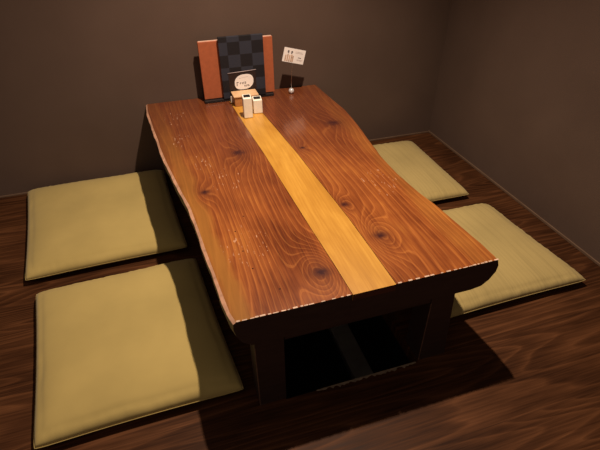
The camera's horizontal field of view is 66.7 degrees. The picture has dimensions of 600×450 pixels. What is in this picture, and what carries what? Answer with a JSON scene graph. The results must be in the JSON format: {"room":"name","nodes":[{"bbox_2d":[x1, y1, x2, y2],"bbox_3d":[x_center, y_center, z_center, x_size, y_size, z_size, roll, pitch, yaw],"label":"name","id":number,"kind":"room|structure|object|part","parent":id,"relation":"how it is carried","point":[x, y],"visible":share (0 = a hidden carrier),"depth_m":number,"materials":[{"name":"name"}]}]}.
{"room":"japanese restaurant","nodes":[
{"label":"japanese restaurant","id":0,"kind":"room"},
{"bbox_2d":[0,0,451,195],"bbox_3d":[-1.031,-1.208,1.451,3.846,2.540,0.100,-11,38,-14],"label":"wall","id":1,"kind":"structure","parent":0,"point":[78,78],"depth_m":1.99,"materials":[{"name":"brown paint"}]},
{"bbox_2d":[0,131,427,197],"bbox_3d":[-1.058,-0.182,2.125,3.740,0.009,0.005,-11,38,-14],"label":"baseboard","id":2,"kind":"structure","parent":1,"relation":"attached to","point":[10,195],"depth_m":2.50,"materials":[{"name":"brown wood"}]},
{"bbox_2d":[0,133,599,449],"bbox_3d":[-0.594,0.862,1.098,3.746,0.460,3.040,-11,38,-14],"label":"floor","id":3,"kind":"structure","parent":0,"point":[523,373],"depth_m":1.29,"materials":[{"name":"brown wood"}]},
{"bbox_2d":[25,170,186,280],"bbox_3d":[-0.822,-0.041,1.876,0.636,0.073,0.643,-11,38,-14],"label":"floor cushion","id":4,"kind":"object","parent":3,"relation":"on","point":[73,226],"visible":1,"depth_m":1.78,"materials":[{"name":"yellow fabric"}]},
{"bbox_2d":[34,258,243,448],"bbox_3d":[-0.519,0.324,1.375,0.585,0.076,0.594,-11,38,-14],"label":"floor cushion","id":5,"kind":"object","parent":3,"relation":"on","point":[112,350],"visible":1,"depth_m":1.28,"materials":[{"name":"yellow fabric"}]},
{"bbox_2d":[146,85,498,404],"bbox_3d":[-0.084,-0.082,1.691,0.823,0.351,1.368,-11,38,-14],"label":"table","id":6,"kind":"object","parent":3,"relation":"on","point":[301,226],"visible":0.97,"depth_m":1.28,"materials":[{"name":"brown wood"}]},
{"bbox_2d":[202,87,273,103],"bbox_3d":[-0.280,-0.605,2.065,0.314,0.049,0.076,-11,38,-14],"label":"rack","id":7,"kind":"object","parent":6,"relation":"on","point":[214,100],"visible":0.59,"depth_m":2.03,"materials":[{"name":"black paint"}]},
{"bbox_2d":[197,35,274,99],"bbox_3d":[-0.273,-0.688,1.994,0.319,0.243,0.018,-11,36,-14],"label":"menu","id":8,"kind":"object","parent":7,"relation":"in","point":[208,52],"visible":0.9,"depth_m":1.97,"materials":[{"name":"leather"}]},
{"bbox_2d":[217,33,265,98],"bbox_3d":[-0.248,-0.684,1.975,0.191,0.258,0.018,-11,36,-14],"label":"menu","id":9,"kind":"object","parent":7,"relation":"on","point":[241,57],"visible":0.99,"depth_m":1.96,"materials":[{"name":"paper"}]},
{"bbox_2d":[230,89,258,106],"bbox_3d":[-0.245,-0.558,2.005,0.118,0.046,0.070,-11,38,-14],"label":"wooden box","id":10,"kind":"object","parent":6,"relation":"on","point":[236,98],"visible":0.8,"depth_m":1.98,"materials":[{"name":"brown wood"}]},
{"bbox_3d":[-0.242,-0.575,1.994,0.110,0.007,0.070,-11,38,-14],"label":"lid","id":11,"kind":"part","parent":10,"relation":"part of","materials":[{"name":"brown wood"}]},
{"bbox_2d":[242,94,252,117],"bbox_3d":[-0.216,-0.488,1.871,0.036,0.091,0.036,-9,37,-12],"label":"dispenser","id":12,"kind":"object","parent":6,"relation":"on","point":[246,98],"visible":1,"depth_m":1.85,"materials":[{"name":"beige ceramic"}]},
{"bbox_2d":[252,96,262,113],"bbox_3d":[-0.180,-0.506,1.917,0.038,0.065,0.036,-9,37,-12],"label":"dispenser","id":13,"kind":"object","parent":6,"relation":"on","point":[256,100],"visible":0.93,"depth_m":1.90,"materials":[{"name":"beige ceramic"}]},
{"bbox_3d":[-0.084,0.349,1.179,0.073,0.262,0.076,-11,38,-14],"label":"leg","id":14,"kind":"part","parent":6,"relation":"part of","materials":[{"name":"black paint"}]},
{"bbox_2d":[289,63,293,93],"bbox_3d":[-0.040,-0.670,2.067,0.025,0.150,0.025,18,40,23],"label":"card stand","id":15,"kind":"object","parent":6,"relation":"on","point":[291,90],"visible":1,"depth_m":2.09,"materials":[{"name":"silver metal"}]},
{"bbox_2d":[282,47,305,64],"bbox_3d":[-0.027,-0.746,2.013,0.112,0.084,0.001,-11,38,-14],"label":"table card","id":16,"kind":"object","parent":15,"relation":"on","point":[291,55],"visible":1,"depth_m":2.01,"materials":[{"name":"white paper"}]},
{"bbox_2d":[284,54,293,61],"bbox_3d":[-0.048,-0.736,2.011,0.045,0.037,0.001,-11,38,-14],"label":"picture","id":17,"kind":"object","parent":16,"relation":"attached to","point":[287,57],"depth_m":2.01},
{"bbox_3d":[0.374,0.261,1.295,0.087,0.262,0.076,-11,38,-14],"label":"leg","id":18,"kind":"part","parent":6,"relation":"part of","materials":[{"name":"black paint"}]},
{"bbox_2d":[329,324,372,379],"bbox_3d":[0.160,0.432,1.998,0.080,0.035,1.030,-11,38,-14],"label":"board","id":19,"kind":"object","parent":3,"relation":"on","point":[352,355],"visible":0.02,"depth_m":1.86,"materials":[{"name":"black wood"}]},
{"bbox_2d":[317,362,415,390],"bbox_3d":[0.192,0.429,1.288,0.305,0.001,0.011,-11,38,-14],"label":"trim","id":20,"kind":"structure","parent":3,"relation":"on","point":[408,364],"depth_m":1.29,"materials":[{"name":"brown wood"}]},
{"bbox_2d":[373,141,468,201],"bbox_3d":[0.413,-0.248,2.150,0.549,0.067,0.571,-11,38,-14],"label":"floor cushion","id":21,"kind":"object","parent":3,"relation":"on","point":[405,158],"visible":0.44,"depth_m":2.10,"materials":[{"name":"yellow fabric"}]},
{"bbox_2d":[443,203,584,317],"bbox_3d":[0.616,0.092,1.686,0.602,0.067,0.534,-11,38,-14],"label":"floor cushion","id":22,"kind":"object","parent":3,"relation":"on","point":[526,267],"visible":0.51,"depth_m":1.58,"materials":[{"name":"yellow fabric"}]},
{"bbox_2d":[429,0,599,262],"bbox_3d":[1.230,-0.669,0.695,0.100,2.540,3.040,-11,38,-14],"label":"wall","id":23,"kind":"structure","parent":0,"point":[517,96],"depth_m":1.83,"materials":[{"name":"brown paint"}]},
{"bbox_2d":[428,131,599,266],"bbox_3d":[1.187,0.327,1.408,0.006,0.011,3.040,-11,38,-14],"label":"baseboard","id":24,"kind":"structure","parent":23,"relation":"attached to","point":[430,132],"depth_m":1.97,"materials":[{"name":"brown wood"}]}
]}

